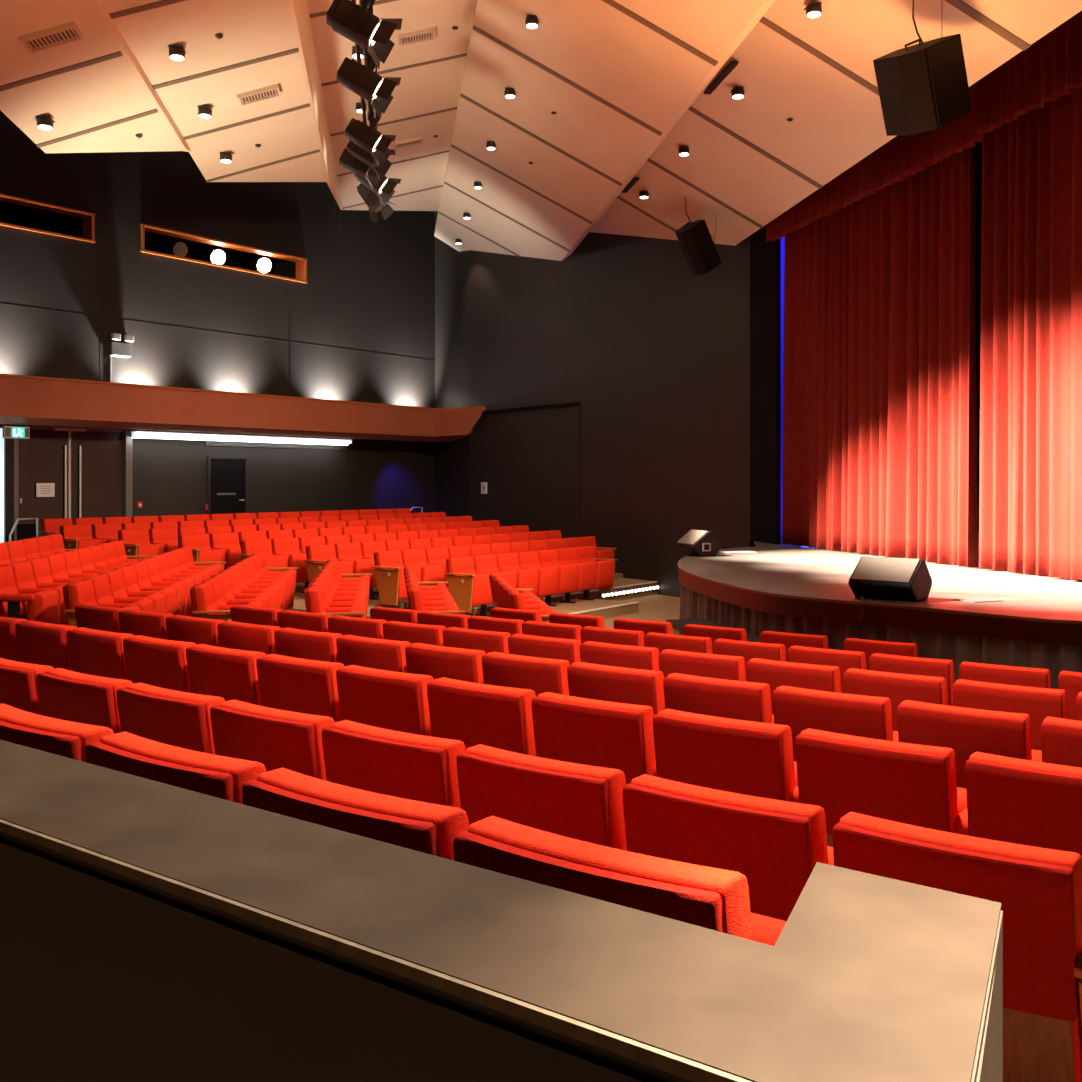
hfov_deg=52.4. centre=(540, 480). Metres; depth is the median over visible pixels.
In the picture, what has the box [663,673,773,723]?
seat
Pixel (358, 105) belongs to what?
recessed light
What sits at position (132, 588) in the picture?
seat
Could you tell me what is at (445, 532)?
seat
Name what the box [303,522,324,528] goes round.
seat
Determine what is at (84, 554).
seat
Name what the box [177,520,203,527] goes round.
seat
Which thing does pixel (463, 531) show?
seat
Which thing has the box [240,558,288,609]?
seat
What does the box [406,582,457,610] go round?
seat
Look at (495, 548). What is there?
seat
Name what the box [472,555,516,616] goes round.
seat
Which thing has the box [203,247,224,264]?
spotlight
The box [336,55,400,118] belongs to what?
spotlight
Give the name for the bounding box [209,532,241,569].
seat
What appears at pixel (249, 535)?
seat
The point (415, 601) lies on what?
seat
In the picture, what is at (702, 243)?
grille
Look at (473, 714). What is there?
seat
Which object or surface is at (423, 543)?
seat
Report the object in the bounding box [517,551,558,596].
seat
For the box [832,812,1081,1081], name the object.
seat
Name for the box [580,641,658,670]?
seat
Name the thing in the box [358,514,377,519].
seat
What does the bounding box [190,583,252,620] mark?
seat
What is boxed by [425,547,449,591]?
seat
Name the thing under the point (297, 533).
seat
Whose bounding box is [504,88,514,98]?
recessed light
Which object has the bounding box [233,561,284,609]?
seat
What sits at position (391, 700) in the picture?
seat
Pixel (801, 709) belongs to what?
seat
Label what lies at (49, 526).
seat
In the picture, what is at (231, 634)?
seat
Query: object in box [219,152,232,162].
recessed light
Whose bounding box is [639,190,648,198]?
recessed light
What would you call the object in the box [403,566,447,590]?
seat
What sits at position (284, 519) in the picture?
seat
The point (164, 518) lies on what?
seat
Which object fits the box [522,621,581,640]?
seat
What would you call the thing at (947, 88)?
grille
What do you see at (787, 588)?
stage
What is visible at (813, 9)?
recessed light
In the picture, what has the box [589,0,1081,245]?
ceiling
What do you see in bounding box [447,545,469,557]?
seat
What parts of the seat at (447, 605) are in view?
backrest, armrest, seat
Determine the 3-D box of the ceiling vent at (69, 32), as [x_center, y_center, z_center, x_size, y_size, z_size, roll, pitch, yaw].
[-4.568,-4.136,10.276,0.501,0.220,0.294,0,0,-8]
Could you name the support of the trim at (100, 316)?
attached to the wall at (370, 287)
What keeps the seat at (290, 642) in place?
on the floor
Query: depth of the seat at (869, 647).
7.92 m
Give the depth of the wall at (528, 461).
25.03 m
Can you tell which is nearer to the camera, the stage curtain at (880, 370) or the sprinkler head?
the sprinkler head
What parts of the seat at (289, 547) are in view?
backrest, seat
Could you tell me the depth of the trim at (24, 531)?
19.58 m
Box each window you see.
[0,193,94,242]
[0,428,3,542]
[140,224,307,282]
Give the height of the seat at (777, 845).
0.891 m
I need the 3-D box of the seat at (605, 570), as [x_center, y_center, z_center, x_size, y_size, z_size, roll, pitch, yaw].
[0.922,1.609,19.184,0.593,0.891,0.618,0,0,36]
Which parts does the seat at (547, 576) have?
backrest, armrest, seat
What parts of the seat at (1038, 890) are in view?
panel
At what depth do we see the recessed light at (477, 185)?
21.43 m
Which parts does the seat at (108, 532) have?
seat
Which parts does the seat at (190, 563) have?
backrest, armrest, panel, seat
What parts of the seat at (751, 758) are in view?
seat, armrest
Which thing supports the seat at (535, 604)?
on the floor
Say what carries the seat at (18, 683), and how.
on the floor
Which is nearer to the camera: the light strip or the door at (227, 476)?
the light strip
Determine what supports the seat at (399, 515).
on the floor at (299, 600)
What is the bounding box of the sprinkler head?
[215,33,222,39]
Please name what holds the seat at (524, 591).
on the floor
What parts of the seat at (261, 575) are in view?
backrest, armrest, seat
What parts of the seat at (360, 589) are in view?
backrest, armrest, seat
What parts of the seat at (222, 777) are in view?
panel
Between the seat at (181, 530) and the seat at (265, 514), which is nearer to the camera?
the seat at (181, 530)
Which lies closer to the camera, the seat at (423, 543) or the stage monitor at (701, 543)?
the stage monitor at (701, 543)
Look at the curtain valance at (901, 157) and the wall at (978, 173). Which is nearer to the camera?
the curtain valance at (901, 157)
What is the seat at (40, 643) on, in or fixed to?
on the floor
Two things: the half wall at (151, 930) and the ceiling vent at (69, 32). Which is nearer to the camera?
the half wall at (151, 930)
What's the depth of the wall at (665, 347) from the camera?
21.35 m
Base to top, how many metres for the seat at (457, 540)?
0.891 m
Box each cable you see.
[859,596,865,622]
[912,0,923,43]
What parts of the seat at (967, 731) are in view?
backrest, seat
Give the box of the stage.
[678,532,1081,688]
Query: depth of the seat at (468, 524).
23.05 m
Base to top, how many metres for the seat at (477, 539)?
0.891 m
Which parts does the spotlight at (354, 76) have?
barn door, barn door, barn door, barn door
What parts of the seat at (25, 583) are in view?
backrest, armrest, seat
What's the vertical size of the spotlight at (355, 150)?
0.584 m
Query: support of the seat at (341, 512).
on the floor at (299, 600)
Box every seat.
[0,543,10,565]
[0,566,57,623]
[0,616,26,661]
[0,658,53,714]
[0,704,113,761]
[3,541,25,563]
[4,561,69,625]
[16,620,77,670]
[17,538,39,559]
[22,558,81,587]
[34,536,53,556]
[36,668,132,733]
[38,518,72,535]
[40,554,97,582]
[47,534,75,553]
[58,551,110,577]
[60,524,104,548]
[63,580,140,626]
[66,627,133,679]
[71,548,118,573]
[72,517,102,524]
[75,604,126,632]
[82,575,153,611]
[85,545,131,568]
[85,732,266,803]
[91,523,121,542]
[98,543,139,565]
[98,570,165,612]
[102,517,130,523]
[108,540,157,561]
[113,566,175,614]
[116,682,224,754]
[118,529,163,557]
[118,609,172,639]
[121,522,150,529]
[123,635,195,692]
[126,562,185,615]
[131,516,158,522]
[138,558,194,615]
[148,528,178,552]
[148,555,202,615]
[150,521,177,528]
[158,515,184,521]
[159,552,209,579]
[166,615,224,646]
[168,549,216,616]
[175,533,224,567]
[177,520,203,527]
[177,527,204,534]
[178,547,225,573]
[184,514,209,520]
[186,644,265,705]
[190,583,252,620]
[200,578,263,613]
[204,519,228,526]
[205,526,231,533]
[209,514,233,519]
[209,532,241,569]
[210,573,269,607]
[210,700,333,780]
[217,621,280,654]
[218,569,274,608]
[226,565,279,608]
[229,519,252,525]
[230,605,281,625]
[231,525,256,531]
[233,513,255,518]
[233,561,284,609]
[238,531,266,547]
[239,539,287,569]
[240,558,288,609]
[242,768,468,860]
[245,555,292,609]
[251,552,298,607]
[252,518,275,524]
[256,512,278,517]
[256,524,280,530]
[256,654,343,722]
[266,530,292,538]
[270,538,309,582]
[274,627,341,662]
[275,517,297,523]
[277,610,332,632]
[278,512,299,517]
[280,523,302,529]
[292,528,317,537]
[297,516,318,522]
[298,536,324,592]
[299,511,319,516]
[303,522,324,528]
[304,544,352,582]
[304,586,364,617]
[308,581,364,617]
[312,576,365,617]
[315,572,366,617]
[317,527,341,535]
[319,510,339,515]
[319,516,338,521]
[319,568,367,611]
[321,565,368,613]
[322,720,465,808]
[324,535,349,544]
[324,562,368,606]
[325,521,345,527]
[327,559,371,614]
[328,615,386,638]
[334,543,376,587]
[336,635,409,672]
[336,665,433,736]
[339,510,357,514]
[339,515,358,520]
[341,526,364,534]
[346,520,366,526]
[349,534,373,542]
[358,509,376,514]
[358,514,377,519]
[360,541,385,599]
[364,525,386,533]
[366,519,385,525]
[370,607,419,623]
[372,551,420,604]
[373,532,395,541]
[376,509,393,513]
[377,514,395,518]
[383,621,445,645]
[384,540,408,550]
[385,519,404,524]
[385,524,407,532]
[393,508,410,513]
[395,513,412,518]
[395,531,417,539]
[401,549,444,608]
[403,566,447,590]
[404,518,421,523]
[404,570,448,595]
[405,573,451,600]
[405,577,453,605]
[405,643,485,683]
[406,523,427,530]
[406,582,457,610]
[407,586,464,613]
[408,538,431,548]
[412,512,429,517]
[417,530,438,538]
[417,611,470,628]
[422,517,439,523]
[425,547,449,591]
[427,522,446,529]
[427,677,535,755]
[429,512,445,516]
[430,537,452,547]
[437,529,457,536]
[439,516,455,522]
[442,627,510,653]
[445,557,492,612]
[446,522,464,528]
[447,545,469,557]
[451,536,472,545]
[453,816,786,945]
[455,516,471,521]
[456,744,626,850]
[457,528,476,535]
[464,521,482,527]
[468,544,490,556]
[468,616,523,635]
[472,534,491,544]
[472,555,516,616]
[476,527,494,534]
[482,520,499,526]
[482,652,569,696]
[489,542,509,554]
[489,573,533,607]
[490,607,541,622]
[491,533,510,542]
[493,577,540,607]
[494,526,512,533]
[495,553,537,595]
[498,581,546,609]
[502,585,554,617]
[508,541,528,552]
[508,590,555,622]
[508,634,581,664]
[509,532,528,541]
[512,525,528,532]
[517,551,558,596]
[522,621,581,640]
[527,531,545,540]
[527,540,546,550]
[531,692,656,784]
[537,549,577,605]
[544,530,561,538]
[546,539,563,549]
[549,612,604,627]
[557,548,595,602]
[562,537,597,557]
[567,662,664,714]
[575,546,617,599]
[579,536,616,560]
[580,626,643,646]
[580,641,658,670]
[613,618,672,634]
[623,774,833,920]
[644,632,712,653]
[653,709,798,802]
[659,649,745,681]
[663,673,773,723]
[683,624,746,645]
[712,638,786,681]
[746,658,840,714]
[760,631,827,661]
[772,685,897,761]
[787,645,866,692]
[795,728,967,846]
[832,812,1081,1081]
[843,668,947,730]
[844,638,917,669]
[869,653,954,705]
[897,700,1041,788]
[953,679,1066,750]
[959,661,1050,688]
[965,752,1081,857]
[1041,717,1081,767]
[1058,670,1081,719]
[1076,692,1081,720]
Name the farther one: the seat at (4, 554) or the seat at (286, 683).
the seat at (4, 554)
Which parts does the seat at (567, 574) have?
backrest, leg, seat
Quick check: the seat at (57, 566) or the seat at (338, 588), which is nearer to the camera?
the seat at (57, 566)
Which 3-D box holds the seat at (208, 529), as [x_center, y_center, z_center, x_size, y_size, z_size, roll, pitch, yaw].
[-5.465,1.234,18.940,0.568,0.891,0.542,0,0,36]
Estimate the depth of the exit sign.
19.34 m
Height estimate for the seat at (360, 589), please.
0.891 m
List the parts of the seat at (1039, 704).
backrest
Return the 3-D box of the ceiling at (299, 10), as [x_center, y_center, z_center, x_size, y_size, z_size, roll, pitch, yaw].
[-2.555,-5.369,11.164,0.054,0.837,24.818,0,0,-8]
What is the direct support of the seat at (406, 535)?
on the floor at (299, 600)
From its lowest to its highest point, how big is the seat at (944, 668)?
0.891 m
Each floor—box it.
[287,573,656,618]
[604,595,679,634]
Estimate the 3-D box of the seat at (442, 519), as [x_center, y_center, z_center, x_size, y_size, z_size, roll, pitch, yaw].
[-1.912,1.234,23.803,0.568,0.891,0.542,0,0,36]
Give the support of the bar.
hanging from the ceiling at (433, 87)
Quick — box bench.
[667,619,843,649]
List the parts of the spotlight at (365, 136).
barn door, barn door, barn door, barn door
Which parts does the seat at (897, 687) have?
backrest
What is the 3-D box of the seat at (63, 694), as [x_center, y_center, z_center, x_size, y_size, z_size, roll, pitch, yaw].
[-1.675,1.220,4.523,0.560,0.891,0.568,0,0,36]
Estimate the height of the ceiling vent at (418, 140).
0.179 m
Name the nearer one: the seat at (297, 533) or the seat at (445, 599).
the seat at (445, 599)
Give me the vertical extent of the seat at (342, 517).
0.891 m
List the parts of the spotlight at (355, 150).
barn door, barn door, barn door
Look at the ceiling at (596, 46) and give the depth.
15.82 m
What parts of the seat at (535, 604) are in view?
panel, backrest, armrest, seat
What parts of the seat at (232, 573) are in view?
backrest, armrest, seat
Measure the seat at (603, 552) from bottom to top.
0.891 m
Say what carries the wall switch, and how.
attached to the wall at (370, 287)
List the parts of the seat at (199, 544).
backrest, panel, seat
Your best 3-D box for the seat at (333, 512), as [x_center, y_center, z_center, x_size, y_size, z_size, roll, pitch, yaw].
[-4.458,1.099,23.708,0.568,0.891,0.562,0,0,36]
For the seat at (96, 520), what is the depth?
19.23 m
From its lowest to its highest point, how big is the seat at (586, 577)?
0.891 m
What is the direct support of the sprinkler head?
attached to the ceiling at (250, 29)
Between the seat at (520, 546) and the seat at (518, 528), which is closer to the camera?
the seat at (520, 546)
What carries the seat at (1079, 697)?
on the floor
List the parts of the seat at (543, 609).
panel, backrest, armrest, seat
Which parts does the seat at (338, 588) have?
backrest, armrest, seat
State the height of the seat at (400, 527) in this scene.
0.891 m
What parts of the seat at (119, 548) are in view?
backrest, armrest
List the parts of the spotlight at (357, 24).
barn door, barn door, barn door, barn door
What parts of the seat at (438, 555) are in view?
armrest, backrest, seat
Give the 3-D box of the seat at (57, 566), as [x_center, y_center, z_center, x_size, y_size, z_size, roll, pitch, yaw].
[-5.140,1.264,11.998,0.568,0.891,0.560,0,0,-8]
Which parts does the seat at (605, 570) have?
backrest, leg, seat, panel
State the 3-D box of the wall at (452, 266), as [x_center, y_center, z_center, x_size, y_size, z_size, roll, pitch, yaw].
[-2.235,-2.450,28.454,0.150,9.500,2.684,0,0,-24]
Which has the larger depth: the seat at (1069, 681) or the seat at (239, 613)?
the seat at (239, 613)
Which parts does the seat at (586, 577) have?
leg, backrest, seat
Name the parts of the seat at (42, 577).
backrest, armrest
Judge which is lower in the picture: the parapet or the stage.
the stage
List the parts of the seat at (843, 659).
backrest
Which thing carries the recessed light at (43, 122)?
in the ceiling at (104, 92)
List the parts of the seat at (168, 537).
seat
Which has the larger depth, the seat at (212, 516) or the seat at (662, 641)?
the seat at (212, 516)
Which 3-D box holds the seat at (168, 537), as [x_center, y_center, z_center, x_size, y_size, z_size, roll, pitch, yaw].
[-6.112,1.234,18.056,0.568,0.891,0.542,0,0,36]
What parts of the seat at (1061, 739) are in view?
backrest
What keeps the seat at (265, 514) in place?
on the floor at (299, 600)
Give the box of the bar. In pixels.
[351,0,376,131]
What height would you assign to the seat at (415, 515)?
0.891 m
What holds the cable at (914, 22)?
hanging from the ceiling at (837, 122)
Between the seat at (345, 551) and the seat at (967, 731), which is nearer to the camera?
the seat at (967, 731)
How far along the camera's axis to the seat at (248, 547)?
17.08 m
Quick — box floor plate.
[953,598,1002,602]
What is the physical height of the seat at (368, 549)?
0.891 m
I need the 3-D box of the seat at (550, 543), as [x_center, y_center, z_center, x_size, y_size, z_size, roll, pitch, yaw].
[0.366,1.526,20.140,0.568,0.891,0.537,0,0,36]
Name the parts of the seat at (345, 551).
backrest, seat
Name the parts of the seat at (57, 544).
backrest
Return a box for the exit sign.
[3,424,29,438]
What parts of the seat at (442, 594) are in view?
backrest, armrest, seat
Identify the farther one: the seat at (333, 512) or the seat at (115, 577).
the seat at (333, 512)
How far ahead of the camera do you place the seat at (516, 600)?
11.56 m
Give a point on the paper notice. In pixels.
(42, 489)
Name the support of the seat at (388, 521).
on the floor at (299, 600)
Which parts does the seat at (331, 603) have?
backrest, armrest, seat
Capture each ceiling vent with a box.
[19,21,83,53]
[236,84,280,105]
[395,136,422,149]
[398,27,435,46]
[622,177,639,192]
[704,61,737,94]
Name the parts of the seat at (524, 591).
panel, seat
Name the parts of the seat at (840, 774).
seat, armrest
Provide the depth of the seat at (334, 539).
18.59 m
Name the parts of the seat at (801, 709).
backrest, seat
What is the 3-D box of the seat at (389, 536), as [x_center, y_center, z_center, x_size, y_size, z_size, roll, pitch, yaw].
[-2.653,1.375,19.399,0.568,0.891,0.562,0,0,36]
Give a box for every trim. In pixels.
[0,283,434,395]
[2,424,13,541]
[17,524,35,539]
[121,430,131,516]
[471,581,657,613]
[481,402,579,414]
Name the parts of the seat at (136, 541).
panel, backrest, seat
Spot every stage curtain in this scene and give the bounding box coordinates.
[782,146,977,567]
[979,87,1081,579]
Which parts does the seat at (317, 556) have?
panel, backrest, seat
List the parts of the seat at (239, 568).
backrest, armrest, seat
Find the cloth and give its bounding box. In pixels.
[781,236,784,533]
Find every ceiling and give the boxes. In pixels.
[0,0,182,152]
[101,0,325,182]
[288,0,341,209]
[307,0,476,210]
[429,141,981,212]
[434,0,774,260]
[435,2,476,226]
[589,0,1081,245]
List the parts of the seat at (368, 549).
backrest, leg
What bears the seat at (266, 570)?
on the floor
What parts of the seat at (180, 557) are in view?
backrest, armrest, seat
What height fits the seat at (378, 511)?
0.891 m
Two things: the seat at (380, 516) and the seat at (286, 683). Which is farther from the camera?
the seat at (380, 516)
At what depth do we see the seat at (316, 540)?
18.04 m
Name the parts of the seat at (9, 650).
panel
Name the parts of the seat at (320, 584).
backrest, armrest, seat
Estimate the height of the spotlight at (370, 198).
0.647 m
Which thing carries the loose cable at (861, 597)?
hanging from the stage
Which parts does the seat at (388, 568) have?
panel, backrest, seat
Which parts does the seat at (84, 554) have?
backrest, armrest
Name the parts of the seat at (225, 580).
backrest, armrest, seat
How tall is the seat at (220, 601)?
0.891 m
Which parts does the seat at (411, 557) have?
backrest, seat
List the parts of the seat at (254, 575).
backrest, armrest, seat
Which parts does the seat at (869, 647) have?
backrest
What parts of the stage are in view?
edge trim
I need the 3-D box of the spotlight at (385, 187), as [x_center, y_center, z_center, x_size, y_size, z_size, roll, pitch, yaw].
[-2.072,-3.793,13.938,0.585,0.604,0.401,0,0,-12]
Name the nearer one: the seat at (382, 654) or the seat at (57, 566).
the seat at (382, 654)
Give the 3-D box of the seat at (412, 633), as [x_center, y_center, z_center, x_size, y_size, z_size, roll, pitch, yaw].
[-0.741,1.446,7.827,0.560,0.891,0.568,0,0,36]
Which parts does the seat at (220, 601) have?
backrest, armrest, seat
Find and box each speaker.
[675,219,720,275]
[873,34,971,135]
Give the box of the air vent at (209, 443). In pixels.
[205,441,345,449]
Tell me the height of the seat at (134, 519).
0.891 m
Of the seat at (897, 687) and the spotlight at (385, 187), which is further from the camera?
the spotlight at (385, 187)
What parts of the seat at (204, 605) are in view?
panel, backrest, panel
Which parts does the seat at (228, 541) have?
backrest, seat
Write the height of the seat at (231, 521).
0.891 m
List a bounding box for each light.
[35,115,54,129]
[109,333,133,381]
[130,430,352,444]
[168,45,185,60]
[197,105,212,118]
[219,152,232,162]
[352,46,363,57]
[356,103,365,112]
[455,239,461,244]
[463,213,470,218]
[474,181,481,188]
[486,141,495,149]
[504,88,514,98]
[525,15,537,28]
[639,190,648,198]
[678,146,688,155]
[730,86,743,98]
[804,1,821,17]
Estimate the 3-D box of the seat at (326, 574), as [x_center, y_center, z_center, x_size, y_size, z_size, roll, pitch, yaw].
[-2.265,1.504,12.456,0.568,0.891,0.560,0,0,-8]
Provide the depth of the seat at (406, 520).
23.02 m
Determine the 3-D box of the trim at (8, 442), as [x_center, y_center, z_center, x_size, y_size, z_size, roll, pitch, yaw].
[-9.744,0.247,20.104,0.140,2.594,0.161,0,0,36]
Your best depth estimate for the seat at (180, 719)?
3.95 m
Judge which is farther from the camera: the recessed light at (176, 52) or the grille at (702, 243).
the grille at (702, 243)
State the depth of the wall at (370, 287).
24.03 m
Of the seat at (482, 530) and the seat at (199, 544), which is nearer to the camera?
the seat at (199, 544)
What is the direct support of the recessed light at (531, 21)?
in the ceiling at (596, 46)
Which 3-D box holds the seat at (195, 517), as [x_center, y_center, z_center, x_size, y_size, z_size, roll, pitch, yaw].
[-6.466,1.099,20.961,0.568,0.891,0.562,0,0,36]
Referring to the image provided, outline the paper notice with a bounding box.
[36,483,54,496]
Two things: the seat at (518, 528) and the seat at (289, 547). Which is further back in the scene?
the seat at (518, 528)
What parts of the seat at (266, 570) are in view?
backrest, armrest, panel, seat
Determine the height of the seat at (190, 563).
0.891 m
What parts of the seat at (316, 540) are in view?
leg, backrest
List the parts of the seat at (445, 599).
backrest, armrest, seat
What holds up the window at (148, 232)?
in the wall at (370, 287)
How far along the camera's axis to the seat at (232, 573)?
11.91 m
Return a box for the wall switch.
[137,502,142,508]
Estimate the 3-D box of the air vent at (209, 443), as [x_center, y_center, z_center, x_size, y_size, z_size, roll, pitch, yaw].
[-5.998,-0.800,25.307,0.058,0.090,4.104,0,0,36]
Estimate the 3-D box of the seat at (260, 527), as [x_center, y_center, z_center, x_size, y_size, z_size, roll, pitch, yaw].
[-4.819,1.234,19.824,0.568,0.891,0.542,0,0,36]
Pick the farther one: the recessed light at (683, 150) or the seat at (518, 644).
the recessed light at (683, 150)
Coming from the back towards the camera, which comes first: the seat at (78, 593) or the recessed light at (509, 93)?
the recessed light at (509, 93)
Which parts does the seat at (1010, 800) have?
backrest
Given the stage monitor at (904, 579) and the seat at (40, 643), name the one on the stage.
the stage monitor at (904, 579)
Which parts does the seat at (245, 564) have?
backrest, armrest, seat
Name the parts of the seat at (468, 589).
panel, backrest, seat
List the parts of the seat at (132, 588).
backrest, armrest, seat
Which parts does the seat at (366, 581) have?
backrest, armrest, seat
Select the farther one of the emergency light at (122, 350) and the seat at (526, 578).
the emergency light at (122, 350)
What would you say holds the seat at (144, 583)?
on the floor
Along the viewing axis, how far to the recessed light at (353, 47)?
15.01 m
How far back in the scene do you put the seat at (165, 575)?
13.01 m
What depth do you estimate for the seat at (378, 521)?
22.14 m
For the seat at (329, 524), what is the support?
on the floor at (299, 600)
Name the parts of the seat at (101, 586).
backrest, armrest, seat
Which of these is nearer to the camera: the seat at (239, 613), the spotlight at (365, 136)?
the seat at (239, 613)
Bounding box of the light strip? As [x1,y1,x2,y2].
[600,584,658,597]
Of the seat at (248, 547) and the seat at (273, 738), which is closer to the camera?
the seat at (273, 738)
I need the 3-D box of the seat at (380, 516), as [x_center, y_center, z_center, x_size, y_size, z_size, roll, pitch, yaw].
[-3.228,1.171,23.696,0.568,0.891,0.549,0,0,36]
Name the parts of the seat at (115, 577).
backrest, armrest, seat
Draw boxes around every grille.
[677,529,707,544]
[691,221,720,270]
[851,556,919,582]
[926,36,971,125]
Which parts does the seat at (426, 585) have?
armrest, panel, seat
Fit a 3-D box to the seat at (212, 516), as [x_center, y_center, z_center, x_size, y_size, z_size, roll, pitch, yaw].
[-6.131,1.099,21.419,0.568,0.891,0.562,0,0,36]
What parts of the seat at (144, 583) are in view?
backrest, armrest, seat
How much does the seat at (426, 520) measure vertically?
0.891 m
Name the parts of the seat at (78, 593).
panel, panel, backrest, seat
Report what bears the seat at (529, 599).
on the floor
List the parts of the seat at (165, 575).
backrest, armrest, seat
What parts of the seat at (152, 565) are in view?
backrest, armrest, seat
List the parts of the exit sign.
panel, lit panel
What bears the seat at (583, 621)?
on the floor
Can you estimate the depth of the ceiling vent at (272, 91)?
13.53 m
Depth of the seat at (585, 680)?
5.41 m
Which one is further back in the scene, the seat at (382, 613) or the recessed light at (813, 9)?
the recessed light at (813, 9)
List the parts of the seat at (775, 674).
backrest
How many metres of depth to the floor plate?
9.66 m
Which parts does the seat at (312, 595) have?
panel, backrest, seat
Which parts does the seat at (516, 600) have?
panel, backrest, seat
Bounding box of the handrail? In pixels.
[9,518,37,540]
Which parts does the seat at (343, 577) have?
backrest, armrest, panel, seat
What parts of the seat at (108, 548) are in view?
backrest, armrest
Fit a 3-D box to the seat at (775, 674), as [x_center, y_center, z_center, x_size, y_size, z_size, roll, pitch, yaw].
[1.522,1.446,6.179,0.560,0.891,0.568,0,0,36]
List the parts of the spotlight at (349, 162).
barn door, barn door, barn door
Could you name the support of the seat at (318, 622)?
on the floor
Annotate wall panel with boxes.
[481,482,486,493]
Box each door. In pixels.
[14,425,126,540]
[207,456,247,513]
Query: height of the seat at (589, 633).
0.891 m
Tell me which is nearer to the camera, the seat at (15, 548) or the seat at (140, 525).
the seat at (15, 548)
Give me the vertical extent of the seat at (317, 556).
0.771 m
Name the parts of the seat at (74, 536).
panel, backrest, seat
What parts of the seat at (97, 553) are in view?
backrest, armrest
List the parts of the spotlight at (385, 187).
barn door, barn door, barn door, barn door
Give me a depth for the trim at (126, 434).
21.95 m
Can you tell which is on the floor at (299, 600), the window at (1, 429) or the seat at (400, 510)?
the seat at (400, 510)
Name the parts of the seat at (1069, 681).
backrest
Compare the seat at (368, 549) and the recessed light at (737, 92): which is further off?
the seat at (368, 549)
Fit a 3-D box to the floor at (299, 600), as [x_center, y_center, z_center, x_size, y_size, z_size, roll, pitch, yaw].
[-5.245,1.972,17.838,10.280,0.856,19.574,0,0,36]
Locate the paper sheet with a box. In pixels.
[720,551,756,552]
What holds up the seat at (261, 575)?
on the floor
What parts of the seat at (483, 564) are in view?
leg, armrest, backrest, seat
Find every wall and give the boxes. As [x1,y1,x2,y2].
[0,110,434,515]
[0,211,274,274]
[0,740,1002,1081]
[435,212,469,516]
[469,403,579,537]
[470,244,579,410]
[580,232,754,596]
[750,225,780,543]
[975,170,981,531]
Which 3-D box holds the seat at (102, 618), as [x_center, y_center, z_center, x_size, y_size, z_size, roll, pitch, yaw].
[-3.129,1.379,8.307,0.626,0.891,0.593,0,0,36]
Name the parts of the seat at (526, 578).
armrest, backrest, seat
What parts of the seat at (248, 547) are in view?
backrest, seat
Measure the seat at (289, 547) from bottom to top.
0.891 m
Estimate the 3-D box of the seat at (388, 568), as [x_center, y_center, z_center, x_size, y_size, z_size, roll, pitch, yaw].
[-2.187,1.466,16.626,0.593,0.771,0.541,0,0,36]
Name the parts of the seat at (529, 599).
panel, backrest, armrest, seat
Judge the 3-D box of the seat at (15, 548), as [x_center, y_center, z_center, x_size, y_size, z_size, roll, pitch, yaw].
[-6.293,1.194,13.474,0.568,0.891,0.560,0,0,-8]
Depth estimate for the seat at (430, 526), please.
22.12 m
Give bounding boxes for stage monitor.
[676,529,721,556]
[848,556,931,601]
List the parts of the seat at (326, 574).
backrest, armrest, seat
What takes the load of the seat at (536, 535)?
on the floor at (299, 600)
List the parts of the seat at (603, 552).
backrest, seat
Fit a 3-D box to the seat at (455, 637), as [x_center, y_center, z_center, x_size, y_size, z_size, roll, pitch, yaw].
[-0.288,1.446,7.497,0.560,0.891,0.568,0,0,36]
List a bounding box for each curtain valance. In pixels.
[766,81,983,241]
[977,10,1081,133]
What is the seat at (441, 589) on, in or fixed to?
on the floor
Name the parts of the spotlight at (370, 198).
barn door, barn door, barn door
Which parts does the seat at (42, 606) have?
backrest, leg, armrest, seat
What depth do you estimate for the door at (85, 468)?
21.04 m
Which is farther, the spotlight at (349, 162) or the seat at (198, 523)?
the seat at (198, 523)
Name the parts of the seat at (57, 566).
backrest, armrest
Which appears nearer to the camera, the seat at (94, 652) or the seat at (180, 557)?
the seat at (94, 652)
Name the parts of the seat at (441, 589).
armrest, seat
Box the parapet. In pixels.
[0,373,485,441]
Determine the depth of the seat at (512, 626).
8.60 m
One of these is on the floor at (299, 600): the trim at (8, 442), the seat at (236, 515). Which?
the seat at (236, 515)
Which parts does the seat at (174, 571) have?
backrest, armrest, seat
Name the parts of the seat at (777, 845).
backrest, seat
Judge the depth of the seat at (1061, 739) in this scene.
4.23 m
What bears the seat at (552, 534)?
on the floor at (299, 600)
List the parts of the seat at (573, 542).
backrest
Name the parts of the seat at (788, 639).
backrest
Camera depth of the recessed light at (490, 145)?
18.86 m
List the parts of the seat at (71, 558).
backrest, armrest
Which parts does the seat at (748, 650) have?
backrest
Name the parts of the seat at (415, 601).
panel, backrest, seat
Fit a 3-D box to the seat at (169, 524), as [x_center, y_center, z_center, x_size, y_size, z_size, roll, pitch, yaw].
[-6.498,1.171,19.222,0.568,0.891,0.549,0,0,36]
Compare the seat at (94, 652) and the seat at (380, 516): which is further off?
the seat at (380, 516)
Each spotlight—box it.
[164,239,187,256]
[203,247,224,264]
[250,256,270,272]
[326,0,401,68]
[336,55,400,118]
[339,148,381,188]
[344,113,395,166]
[346,131,395,179]
[354,173,400,206]
[356,183,394,222]
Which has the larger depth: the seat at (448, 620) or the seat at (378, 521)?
the seat at (378, 521)

